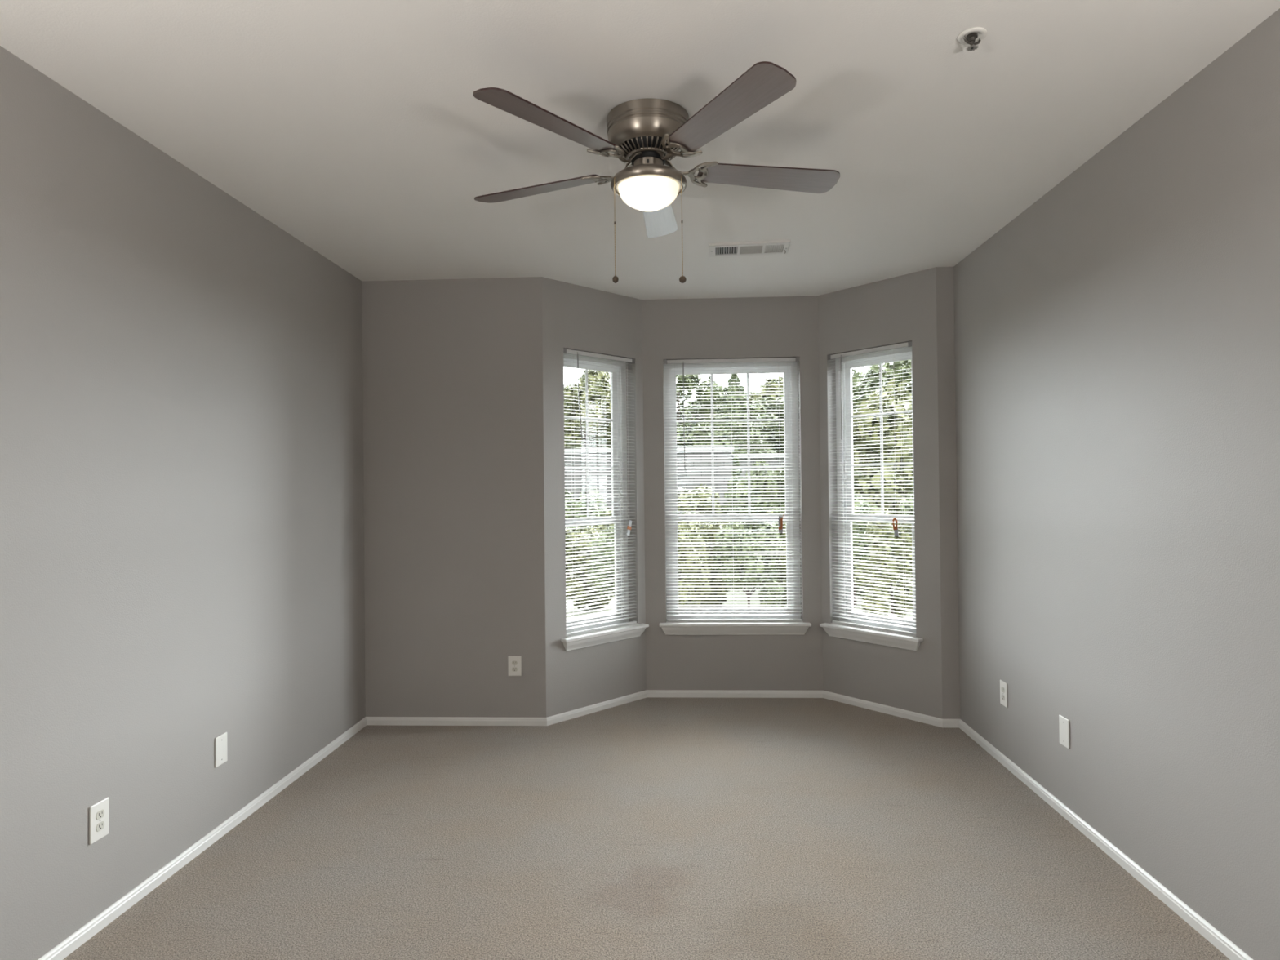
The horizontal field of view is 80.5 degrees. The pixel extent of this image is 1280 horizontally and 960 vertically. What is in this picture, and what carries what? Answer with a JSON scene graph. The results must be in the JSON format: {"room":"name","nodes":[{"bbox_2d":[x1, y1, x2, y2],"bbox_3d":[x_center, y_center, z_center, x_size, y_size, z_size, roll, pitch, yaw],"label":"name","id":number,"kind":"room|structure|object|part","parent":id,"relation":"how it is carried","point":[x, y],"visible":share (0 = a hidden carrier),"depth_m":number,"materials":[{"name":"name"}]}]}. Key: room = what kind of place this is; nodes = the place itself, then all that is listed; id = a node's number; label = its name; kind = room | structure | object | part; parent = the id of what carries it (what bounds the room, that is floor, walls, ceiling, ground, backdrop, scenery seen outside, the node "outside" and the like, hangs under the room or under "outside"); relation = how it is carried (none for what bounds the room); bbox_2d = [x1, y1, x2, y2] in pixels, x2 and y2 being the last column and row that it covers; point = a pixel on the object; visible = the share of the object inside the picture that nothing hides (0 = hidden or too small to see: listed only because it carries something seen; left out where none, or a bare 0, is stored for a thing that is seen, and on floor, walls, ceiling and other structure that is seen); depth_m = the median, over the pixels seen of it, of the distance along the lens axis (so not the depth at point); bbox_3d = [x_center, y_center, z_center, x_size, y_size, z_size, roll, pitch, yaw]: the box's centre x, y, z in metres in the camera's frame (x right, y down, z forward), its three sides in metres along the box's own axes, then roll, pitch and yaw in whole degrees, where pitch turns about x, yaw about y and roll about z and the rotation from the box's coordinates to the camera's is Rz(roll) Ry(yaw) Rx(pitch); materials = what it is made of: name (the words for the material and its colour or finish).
{"room":"empty bedroom","nodes":[
{"label":"empty bedroom","id":0,"kind":"room"},
{"bbox_2d":[0,45,365,959],"bbox_3d":[-1.940,0.115,1.637,0.170,2.740,6.425,-1,0,3],"label":"wall","id":1,"kind":"structure","parent":0,"point":[182,477],"depth_m":2.77,"materials":[{"name":"grey paint"}]},
{"bbox_2d":[88,797,108,844],"bbox_3d":[-1.796,1.132,2.511,0.008,0.124,0.081,-1,0,3],"label":"wall outlet","id":2,"kind":"object","parent":1,"relation":"attached to","point":[99,811],"visible":1,"depth_m":2.50,"materials":[{"name":"white plastic"}]},
{"bbox_2d":[96,821,104,831],"bbox_3d":[-1.793,1.151,2.511,0.002,0.026,0.034,-1,0,3],"label":"receptacle","id":3,"kind":"object","parent":2,"relation":"attached to","point":[100,824],"depth_m":2.51,"materials":[{"name":"white plastic"}]},
{"bbox_2d":[96,809,104,819],"bbox_3d":[-1.794,1.112,2.511,0.002,0.026,0.034,-1,0,3],"label":"receptacle","id":4,"kind":"object","parent":2,"relation":"attached to","point":[100,813],"depth_m":2.51,"materials":[{"name":"white plastic"}]},
{"bbox_2d":[37,716,366,959],"bbox_3d":[-1.834,1.459,1.621,0.012,0.048,6.085,-1,0,3],"label":"baseboard","id":5,"kind":"structure","parent":1,"relation":"attached to","point":[89,930],"depth_m":2.92,"materials":[{"name":"white paint"}]},
{"bbox_2d":[214,732,227,768],"bbox_3d":[-1.764,1.136,3.183,0.007,0.124,0.081,-1,0,3],"label":"blank wall plate","id":6,"kind":"object","parent":1,"relation":"attached to","point":[220,742],"visible":1,"depth_m":3.18,"materials":[{"name":"white plastic"}]},
{"bbox_2d":[362,276,546,717],"bbox_3d":[-1.227,0.134,4.734,1.293,2.740,0.170,-1,0,3],"label":"wall","id":7,"kind":"structure","parent":0,"point":[455,575],"depth_m":4.64,"materials":[{"name":"grey paint"}]},
{"bbox_2d":[365,716,546,725],"bbox_3d":[-1.129,1.478,4.627,1.128,0.048,0.012,-1,0,3],"label":"baseboard","id":8,"kind":"structure","parent":7,"relation":"attached to","point":[396,721],"depth_m":4.62,"materials":[{"name":"white paint"}]},
{"bbox_2d":[507,655,521,675],"bbox_3d":[-0.765,1.136,4.614,0.081,0.124,0.008,-1,0,3],"label":"wall outlet","id":9,"kind":"object","parent":7,"relation":"attached to","point":[514,662],"visible":1,"depth_m":4.61,"materials":[{"name":"white plastic"}]},
{"bbox_2d":[511,666,517,671],"bbox_3d":[-0.765,1.155,4.611,0.034,0.026,0.002,-1,0,3],"label":"receptacle","id":10,"kind":"object","parent":9,"relation":"attached to","point":[513,668],"depth_m":4.61,"materials":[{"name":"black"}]},
{"bbox_2d":[511,661,517,665],"bbox_3d":[-0.765,1.117,4.611,0.034,0.026,0.002,-1,0,3],"label":"receptacle","id":11,"kind":"object","parent":9,"relation":"attached to","point":[513,663],"depth_m":4.61,"materials":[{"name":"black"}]},
{"bbox_2d":[542,276,646,717],"bbox_3d":[-0.311,0.126,5.002,0.929,2.740,0.170,0,-1,-44],"label":"wall","id":12,"kind":"structure","parent":0,"point":[577,317],"depth_m":4.83,"materials":[{"name":"grey paint"}]},
{"bbox_2d":[546,689,647,725],"bbox_3d":[-0.261,1.470,4.897,0.861,0.048,0.012,0,-1,-44],"label":"baseboard","id":13,"kind":"structure","parent":12,"relation":"attached to","point":[597,707],"depth_m":4.87,"materials":[{"name":"white paint"}]},
{"bbox_2d":[560,353,648,651],"bbox_3d":[-0.283,0.119,4.987,0.717,1.898,0.221,0,-1,-44],"label":"window","id":14,"kind":"structure","parent":12,"relation":"in","point":[575,642],"depth_m":5.18,"materials":[{"name":"white plastic"}]},
{"bbox_2d":[564,368,613,516],"bbox_3d":[-0.353,-0.246,5.058,0.453,0.994,0.005,0,-1,-44],"label":"grille","id":15,"kind":"object","parent":14,"relation":"attached to","point":[587,468],"depth_m":5.06,"materials":[{"name":"white plastic"}]},
{"bbox_3d":[-0.354,-0.241,5.059,0.533,1.084,0.020,0,-1,-44],"label":"sash","id":16,"kind":"part","parent":14,"relation":"part of","materials":[{"name":"white plastic"}]},
{"bbox_3d":[-0.328,0.593,5.035,0.533,0.694,0.022,0,-1,-44],"label":"sash","id":17,"kind":"part","parent":14,"relation":"part of","materials":[{"name":"white plastic"}]},
{"bbox_3d":[-0.336,0.078,5.042,0.624,1.815,0.070,0,-1,-44],"label":"frame","id":18,"kind":"part","parent":14,"relation":"part of","materials":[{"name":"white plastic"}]},
{"bbox_2d":[563,347,636,635],"bbox_3d":[-0.255,0.075,4.958,0.621,1.809,0.048,0,-1,-44],"label":"mini blind","id":19,"kind":"object","parent":14,"relation":"attached to","point":[625,360],"visible":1,"depth_m":4.94,"materials":[{"name":"white plastic"}]},
{"bbox_3d":[-0.424,0.084,4.805,0.001,1.780,0.028,0,-1,-44],"label":"ladder cord","id":20,"kind":"part","parent":19,"relation":"part of","materials":[{"name":"white fabric"}]},
{"bbox_3d":[-0.250,0.972,4.956,0.615,0.014,0.022,0,-1,-44],"label":"rail","id":21,"kind":"part","parent":19,"relation":"part of","materials":[{"name":"white"}]},
{"bbox_3d":[-0.097,0.083,5.122,0.001,1.780,0.028,0,-1,-44],"label":"ladder cord","id":22,"kind":"part","parent":19,"relation":"part of","materials":[{"name":"white fabric"}]},
{"bbox_3d":[-0.083,-0.258,5.114,0.009,1.095,0.008,0,-1,-44],"label":"lift cord","id":23,"kind":"part","parent":19,"relation":"part of","materials":[{"name":"white fabric"}]},
{"bbox_3d":[-0.249,1.024,4.954,0.717,0.088,0.151,0,-1,-44],"label":"sill","id":24,"kind":"part","parent":14,"relation":"part of","materials":[{"name":"white paint"}]},
{"bbox_2d":[0,0,1279,299],"bbox_3d":[-0.058,-1.334,1.871,3.939,0.120,7.049,-1,0,3],"label":"ceiling","id":25,"kind":"structure","parent":0,"point":[357,129],"depth_m":2.57,"materials":[{"name":"white paint"}]},
{"bbox_2d":[472,61,839,283],"bbox_3d":[0.043,-0.967,2.698,1.372,0.603,1.332,-1,0,3],"label":"ceiling fan","id":26,"kind":"object","parent":25,"relation":"hanging from","point":[647,134],"visible":1,"depth_m":2.54,"materials":[{"name":"silver metal"}]},
{"bbox_3d":[-0.382,-1.089,2.834,0.530,0.006,0.138,-1,11,24],"label":"fan blade","id":27,"kind":"part","parent":26,"relation":"part of","materials":[{"name":"brown wood"}]},
{"bbox_3d":[-0.271,-1.095,2.317,0.138,0.006,0.530,15,10,41],"label":"fan blade","id":28,"kind":"part","parent":26,"relation":"part of","materials":[{"name":"brown wood"}]},
{"bbox_3d":[-0.084,-0.862,2.574,0.007,0.342,0.005,0,-1,-29],"label":"pull chain","id":29,"kind":"part","parent":26,"relation":"part of","materials":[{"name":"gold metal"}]},
{"bbox_3d":[-0.084,-0.683,2.573,0.021,0.027,0.021,-1,0,3],"label":"pull knob","id":30,"kind":"part","parent":26,"relation":"part of","materials":[{"name":"brown metal"}]},
{"bbox_3d":[0.029,-1.137,2.652,0.204,0.051,0.204,-1,0,3],"label":"motor","id":31,"kind":"part","parent":26,"relation":"part of","materials":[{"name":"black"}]},
{"bbox_3d":[0.031,-0.989,2.651,0.211,0.092,0.211,-1,0,3],"label":"lamp shade","id":32,"kind":"part","parent":26,"relation":"part of","materials":[{"name":"white glass"}]},
{"bbox_3d":[0.076,-1.092,3.099,0.138,0.006,0.530,-13,-2,6],"label":"fan blade","id":33,"kind":"part","parent":26,"relation":"part of","materials":[{"name":"grey wood"}]},
{"bbox_3d":[0.142,-0.860,2.563,0.007,0.346,0.005,-1,-1,35],"label":"pull chain","id":34,"kind":"part","parent":26,"relation":"part of","materials":[{"name":"gold metal"}]},
{"bbox_3d":[0.145,-0.680,2.562,0.024,0.024,0.024,-1,0,3],"label":"pull knob","id":35,"kind":"part","parent":26,"relation":"part of","materials":[{"name":"brown metal"}]},
{"bbox_3d":[0.256,-1.101,2.263,0.138,0.006,0.530,13,-7,-29],"label":"fan blade","id":36,"kind":"part","parent":26,"relation":"part of","materials":[{"name":"wood"}]},
{"bbox_3d":[0.470,-1.100,2.746,0.530,0.006,0.138,-1,-13,-12],"label":"fan blade","id":37,"kind":"part","parent":26,"relation":"part of","materials":[{"name":"wood"}]},
{"bbox_2d":[708,240,791,257],"bbox_3d":[0.591,-1.248,4.101,0.430,0.028,0.195,-1,-1,6],"label":"ceiling vent","id":38,"kind":"object","parent":25,"relation":"in","point":[764,247],"visible":1,"depth_m":4.08,"materials":[{"name":"white metal"}]},
{"bbox_2d":[956,26,987,51],"bbox_3d":[0.958,-1.263,2.179,0.081,0.039,0.081,-1,-1,-15],"label":"sprinkler","id":39,"kind":"object","parent":25,"relation":"attached to","point":[973,37],"visible":1,"depth_m":2.17,"materials":[{"name":"white metal"}]},
{"bbox_2d":[62,697,1230,959],"bbox_3d":[-0.027,1.525,1.846,3.939,0.120,7.049,-1,0,3],"label":"floor","id":40,"kind":"structure","parent":0,"point":[648,828],"depth_m":2.96,"materials":[{"name":"beige carpet"}]},
{"bbox_2d":[641,295,822,690],"bbox_3d":[0.634,0.118,5.269,1.353,2.740,0.170,-1,0,3],"label":"wall","id":41,"kind":"structure","parent":0,"point":[778,326],"depth_m":5.19,"materials":[{"name":"grey paint"}]},
{"bbox_2d":[646,689,822,697],"bbox_3d":[0.645,1.463,5.166,1.205,0.048,0.012,-1,0,3],"label":"baseboard","id":42,"kind":"structure","parent":41,"relation":"attached to","point":[651,693],"depth_m":5.16,"materials":[{"name":"white paint"}]},
{"bbox_2d":[659,361,811,635],"bbox_3d":[0.639,0.111,5.238,1.026,1.898,0.221,-1,0,3],"label":"window","id":43,"kind":"structure","parent":41,"relation":"in","point":[669,628],"depth_m":5.29,"materials":[{"name":"white plastic"}]},
{"bbox_3d":[0.640,-0.250,5.337,0.842,1.084,0.020,-1,0,3],"label":"sash","id":44,"kind":"part","parent":43,"relation":"part of","materials":[{"name":"white plastic"}]},
{"bbox_2d":[676,373,785,514],"bbox_3d":[0.640,-0.255,5.335,0.762,0.994,0.005,-1,0,3],"label":"grille","id":45,"kind":"object","parent":43,"relation":"attached to","point":[712,420],"depth_m":5.33,"materials":[{"name":"white plastic"}]},
{"bbox_3d":[0.648,0.585,5.307,0.842,0.694,0.022,-1,0,3],"label":"sash","id":46,"kind":"part","parent":43,"relation":"part of","materials":[{"name":"white plastic"}]},
{"bbox_2d":[663,356,802,621],"bbox_3d":[0.637,0.067,5.197,0.930,1.809,0.050,-1,0,3],"label":"mini blind","id":47,"kind":"object","parent":43,"relation":"attached to","point":[780,520],"visible":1,"depth_m":5.20,"materials":[{"name":"white plastic"}]},
{"bbox_3d":[0.249,0.080,5.224,0.001,1.780,0.028,-1,0,3],"label":"ladder cord","id":48,"kind":"part","parent":47,"relation":"part of","materials":[{"name":"white fabric"}]},
{"bbox_3d":[0.637,0.075,5.205,0.001,1.780,0.028,-1,0,3],"label":"ladder cord","id":49,"kind":"part","parent":47,"relation":"part of","materials":[{"name":"white fabric"}]},
{"bbox_3d":[0.647,0.964,5.197,0.924,0.014,0.022,-1,0,3],"label":"rail","id":50,"kind":"part","parent":47,"relation":"part of","materials":[{"name":"white plastic"}]},
{"bbox_3d":[0.955,-0.269,5.172,0.009,1.095,0.008,-1,0,3],"label":"lift cord","id":51,"kind":"part","parent":47,"relation":"part of","materials":[{"name":"white fabric"}]},
{"bbox_3d":[1.025,0.071,5.186,0.001,1.780,0.028,-1,0,3],"label":"ladder cord","id":52,"kind":"part","parent":47,"relation":"part of","materials":[{"name":"white fabric"}]},
{"bbox_3d":[0.647,1.016,5.196,1.026,0.088,0.151,-1,0,3],"label":"sill","id":53,"kind":"part","parent":43,"relation":"part of","materials":[{"name":"white paint"}]},
{"bbox_2d":[817,266,942,719],"bbox_3d":[1.549,0.104,4.912,0.170,2.740,0.928,0,-1,-40],"label":"wall","id":54,"kind":"structure","parent":0,"point":[902,308],"depth_m":4.71,"materials":[{"name":"grey paint"}]},
{"bbox_2d":[819,346,923,650],"bbox_3d":[1.519,0.098,4.901,0.221,1.898,0.717,0,-1,-40],"label":"window","id":55,"kind":"structure","parent":54,"relation":"in","point":[903,641],"depth_m":5.07,"materials":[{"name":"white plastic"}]},
{"bbox_3d":[1.502,1.004,4.870,0.151,0.088,0.717,0,-1,-40],"label":"sill","id":56,"kind":"part","parent":55,"relation":"part of","materials":[{"name":"white paint"}]},
{"bbox_2d":[827,341,915,635],"bbox_3d":[1.485,0.055,4.873,0.052,1.809,0.621,0,-1,-40],"label":"mini blind","id":57,"kind":"object","parent":55,"relation":"attached to","point":[908,344],"visible":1,"depth_m":4.85,"materials":[{"name":"white plastic"}]},
{"bbox_3d":[1.346,0.066,5.053,0.028,1.780,0.001,0,-1,-40],"label":"ladder cord","id":58,"kind":"part","parent":57,"relation":"part of","materials":[{"name":"white fabric"}]},
{"bbox_3d":[1.502,0.952,4.871,0.022,0.014,0.615,0,-1,-40],"label":"rail","id":59,"kind":"part","parent":57,"relation":"part of","materials":[{"name":"white plastic"}]},
{"bbox_3d":[1.594,-0.280,4.726,0.008,1.095,0.009,0,-1,-40],"label":"lift cord","id":60,"kind":"part","parent":57,"relation":"part of","materials":[{"name":"white fabric"}]},
{"bbox_3d":[1.639,0.060,4.705,0.028,1.780,0.001,0,-1,-40],"label":"ladder cord","id":61,"kind":"part","parent":57,"relation":"part of","materials":[{"name":"white fabric"}]},
{"bbox_3d":[1.588,-0.264,4.965,0.020,1.084,0.533,0,-1,-40],"label":"sash","id":62,"kind":"part","parent":55,"relation":"part of","materials":[{"name":"white plastic"}]},
{"bbox_3d":[1.579,0.571,4.943,0.022,0.694,0.533,0,-1,-40],"label":"sash","id":63,"kind":"part","parent":55,"relation":"part of","materials":[{"name":"white plastic"}]},
{"bbox_2d":[851,364,912,513],"bbox_3d":[1.586,-0.269,4.964,0.005,0.994,0.453,0,-1,-40],"label":"grille","id":64,"kind":"object","parent":55,"relation":"attached to","point":[854,366],"depth_m":4.97,"materials":[{"name":"white plastic"}]},
{"bbox_2d":[822,690,942,727],"bbox_3d":[1.520,1.450,4.811,0.012,0.048,0.860,0,-1,-40],"label":"baseboard","id":65,"kind":"structure","parent":54,"relation":"attached to","point":[934,721],"depth_m":4.78,"materials":[{"name":"white paint"}]},
{"bbox_2d":[936,266,959,719],"bbox_3d":[1.924,0.097,4.581,0.274,2.740,0.170,-1,0,3],"label":"wall","id":66,"kind":"structure","parent":0,"point":[944,275],"depth_m":4.50,"materials":[{"name":"grey paint"}]},
{"bbox_2d":[942,719,959,727],"bbox_3d":[1.847,1.443,4.482,0.109,0.048,0.012,-1,0,3],"label":"baseboard","id":67,"kind":"structure","parent":66,"relation":"attached to","point":[945,722],"depth_m":4.48,"materials":[{"name":"white paint"}]},
{"bbox_2d":[953,8,1279,959],"bbox_3d":[1.825,0.071,1.455,0.170,2.740,6.425,-1,0,3],"label":"wall","id":68,"kind":"structure","parent":0,"point":[1117,340],"depth_m":2.69,"materials":[{"name":"grey paint"}]},
{"bbox_2d":[1000,679,1008,707],"bbox_3d":[1.864,1.095,3.873,0.008,0.124,0.081,-1,0,3],"label":"wall outlet","id":69,"kind":"object","parent":68,"relation":"attached to","point":[1003,686],"visible":1,"depth_m":3.87,"materials":[{"name":"white plastic"}]},
{"bbox_2d":[1058,715,1070,749],"bbox_3d":[1.835,1.089,3.268,0.007,0.124,0.081,-1,0,3],"label":"blank wall plate","id":70,"kind":"object","parent":68,"relation":"attached to","point":[1064,723],"visible":1,"depth_m":3.26,"materials":[{"name":"white plastic"}]},
{"bbox_2d":[959,719,1253,959],"bbox_3d":[1.748,1.418,1.448,0.012,0.048,6.085,-1,0,3],"label":"baseboard","id":71,"kind":"structure","parent":68,"relation":"attached to","point":[1208,931],"depth_m":2.83,"materials":[{"name":"white paint"}]},
{"label":"outside","id":72,"kind":"structure","parent":0,"visible":0},
{"bbox_2d":[565,560,912,619],"bbox_3d":[0.509,2.280,9.969,120.000,0.300,140.000,-1,0,3],"label":"ground","id":73,"kind":"structure","parent":72,"point":[571,575],"depth_m":13.01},
{"bbox_2d":[564,382,583,448],"bbox_3d":[-3.695,-0.864,31.206,4.885,6.454,4.094,0,-1,-22],"label":"leafy tree","id":74,"kind":"object","parent":73,"relation":"on","point":[566,384],"visible":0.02,"depth_m":31.18,"materials":[{"name":"green plant"}]},
{"bbox_2d":[564,485,607,576],"bbox_3d":[-1.435,1.155,14.977,1.727,2.082,1.595,-1,-1,-8],"label":"shrub","id":75,"kind":"object","parent":73,"relation":"on","point":[581,500],"visible":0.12,"depth_m":14.83,"materials":[{"name":"green plant"}]},
{"bbox_2d":[564,369,611,448],"bbox_3d":[-1.623,-0.837,27.142,3.346,6.281,3.855,-1,-1,7],"label":"leafy tree","id":76,"kind":"object","parent":73,"relation":"on","point":[601,436],"visible":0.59,"depth_m":26.28,"materials":[{"name":"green plant"}]},
{"bbox_2d":[565,524,614,609],"bbox_3d":[-0.865,1.449,12.627,1.240,1.543,1.104,-1,-1,35],"label":"shrub","id":77,"kind":"object","parent":73,"relation":"on","point":[593,526],"visible":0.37,"depth_m":12.42,"materials":[{"name":"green plant"}]},
{"bbox_2d":[589,524,614,597],"bbox_3d":[-0.298,1.397,11.263,0.921,1.508,0.851,-1,-1,-10],"label":"shrub","id":78,"kind":"object","parent":73,"relation":"on","point":[611,527],"visible":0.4,"depth_m":11.18,"materials":[{"name":"green plant"}]},
{"bbox_2d":[594,507,613,532],"bbox_3d":[-0.913,1.368,17.644,1.661,1.808,1.718,-1,0,3],"label":"shrub","id":79,"kind":"object","parent":73,"relation":"on","point":[608,508],"visible":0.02,"depth_m":17.61,"materials":[{"name":"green plant"}]},
{"bbox_2d":[564,446,784,560],"bbox_3d":[1.098,0.673,22.954,9.860,3.126,4.130,-1,0,3],"label":"outbuilding","id":80,"kind":"structure","parent":73,"relation":"on","point":[599,457],"depth_m":21.03,"materials":[{"name":"white metal"}]},
{"bbox_2d":[677,510,711,608],"bbox_3d":[0.611,1.320,11.452,0.970,1.758,0.938,-1,-1,5],"label":"shrub","id":81,"kind":"object","parent":73,"relation":"on","point":[695,524],"visible":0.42,"depth_m":11.24,"materials":[{"name":"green plant"}]},
{"bbox_2d":[675,374,724,447],"bbox_3d":[1.765,-1.096,31.251,3.938,6.797,4.122,0,-1,-40],"label":"leafy tree","id":82,"kind":"object","parent":73,"relation":"on","point":[695,429],"visible":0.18,"depth_m":30.90,"materials":[{"name":"green plant"}]},
{"bbox_2d":[677,483,723,572],"bbox_3d":[1.142,1.165,17.717,2.022,2.204,1.954,-1,-1,20],"label":"shrub","id":83,"kind":"object","parent":73,"relation":"on","point":[700,486],"visible":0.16,"depth_m":17.46,"materials":[{"name":"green plant"}]},
{"bbox_2d":[678,513,735,607],"bbox_3d":[1.198,1.380,12.805,1.245,1.648,1.104,-1,0,0],"label":"shrub","id":84,"kind":"object","parent":73,"relation":"on","point":[702,525],"visible":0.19,"depth_m":12.50,"materials":[{"name":"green plant"}]},
{"bbox_2d":[695,374,721,431],"bbox_3d":[3.817,-1.598,39.764,3.444,7.903,3.321,0,-1,-29],"label":"evergreen tree","id":85,"kind":"object","parent":73,"relation":"on","point":[708,378],"visible":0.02,"depth_m":39.69,"materials":[{"name":"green plant"}]},
{"bbox_2d":[680,391,745,414],"bbox_3d":[4.945,-1.468,44.082,5.583,7.697,6.662,-1,-1,40],"label":"leafy tree","id":86,"kind":"object","parent":73,"relation":"on","point":[689,403],"visible":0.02,"depth_m":43.71,"materials":[{"name":"green plant"}]},
{"bbox_2d":[697,373,776,453],"bbox_3d":[3.373,-0.895,26.710,3.154,6.280,3.181,-1,-1,25],"label":"evergreen tree","id":87,"kind":"object","parent":73,"relation":"on","point":[731,397],"visible":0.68,"depth_m":26.43,"materials":[{"name":"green plant"}]},
{"bbox_2d":[713,454,768,586],"bbox_3d":[2.030,0.855,15.983,1.722,2.789,1.660,-1,0,-2],"label":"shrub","id":88,"kind":"object","parent":73,"relation":"on","point":[727,496],"visible":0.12,"depth_m":15.83,"materials":[{"name":"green plant"}]},
{"bbox_2d":[711,521,784,607],"bbox_3d":[1.685,1.352,11.654,1.151,1.561,1.064,-1,-1,-9],"label":"shrub","id":89,"kind":"object","parent":73,"relation":"on","point":[773,526],"visible":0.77,"depth_m":11.53,"materials":[{"name":"green plant"}]},
{"bbox_2d":[735,458,785,588],"bbox_3d":[2.515,0.831,14.648,1.404,2.637,1.520,-1,-1,34],"label":"shrub","id":90,"kind":"object","parent":73,"relation":"on","point":[776,481],"visible":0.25,"depth_m":14.31,"materials":[{"name":"green plant"}]},
{"bbox_2d":[744,376,783,435],"bbox_3d":[6.356,-1.255,35.738,4.600,7.091,5.300,-1,-1,11],"label":"leafy tree","id":91,"kind":"object","parent":73,"relation":"on","point":[774,382],"visible":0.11,"depth_m":34.55,"materials":[{"name":"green plant"}]},
{"bbox_2d":[749,394,784,453],"bbox_3d":[5.836,-0.621,30.437,4.122,5.743,3.938,-1,-1,38],"label":"leafy tree","id":92,"kind":"object","parent":73,"relation":"on","point":[768,403],"visible":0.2,"depth_m":29.93,"materials":[{"name":"green plant"}]},
{"bbox_2d":[763,508,786,607],"bbox_3d":[2.469,1.323,12.551,1.074,1.738,0.952,0,-1,-43],"label":"shrub","id":93,"kind":"object","parent":73,"relation":"on","point":[766,512],"visible":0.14,"depth_m":12.33,"materials":[{"name":"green plant"}]},
{"bbox_2d":[852,492,884,605],"bbox_3d":[3.682,1.127,12.707,1.191,1.985,1.289,-1,-1,7],"label":"shrub","id":94,"kind":"object","parent":73,"relation":"on","point":[858,500],"visible":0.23,"depth_m":12.28,"materials":[{"name":"green plant"}]},
{"bbox_2d":[852,368,902,405],"bbox_3d":[7.704,-0.933,26.565,3.553,6.258,2.978,0,-1,-36],"label":"leafy tree","id":95,"kind":"object","parent":73,"relation":"on","point":[855,374],"visible":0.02,"depth_m":25.70,"materials":[{"name":"green plant"}]},
{"bbox_2d":[852,360,911,414],"bbox_3d":[7.540,-0.799,21.743,3.938,5.909,4.122,-1,-1,30],"label":"leafy tree","id":96,"kind":"object","parent":73,"relation":"on","point":[856,402],"visible":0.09,"depth_m":21.28,"materials":[{"name":"green plant"}]},
{"bbox_2d":[852,377,912,591],"bbox_3d":[4.415,0.185,14.418,2.052,4.210,2.123,-1,-1,7],"label":"tree","id":97,"kind":"object","parent":73,"relation":"on","point":[888,457],"visible":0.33,"depth_m":13.90,"materials":[{"name":"green plant"}]},
{"bbox_2d":[853,508,912,617],"bbox_3d":[3.631,1.280,11.076,0.914,1.776,1.029,-1,-1,-15],"label":"shrub","id":98,"kind":"object","parent":73,"relation":"on","point":[876,509],"visible":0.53,"depth_m":10.88,"materials":[{"name":"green plant"}]},
{"bbox_2d":[858,405,911,487],"bbox_3d":[6.400,0.163,17.667,3.002,4.299,2.665,0,-1,-25],"label":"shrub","id":99,"kind":"object","parent":73,"relation":"on","point":[869,461],"visible":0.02,"depth_m":17.75,"materials":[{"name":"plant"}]},
{"bbox_2d":[898,491,913,563],"bbox_3d":[4.867,1.113,12.603,1.151,1.985,1.064,-1,-1,-10],"label":"shrub","id":100,"kind":"object","parent":73,"relation":"on","point":[908,495],"visible":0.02,"depth_m":12.64,"materials":[{"name":"green plant"}]}
]}

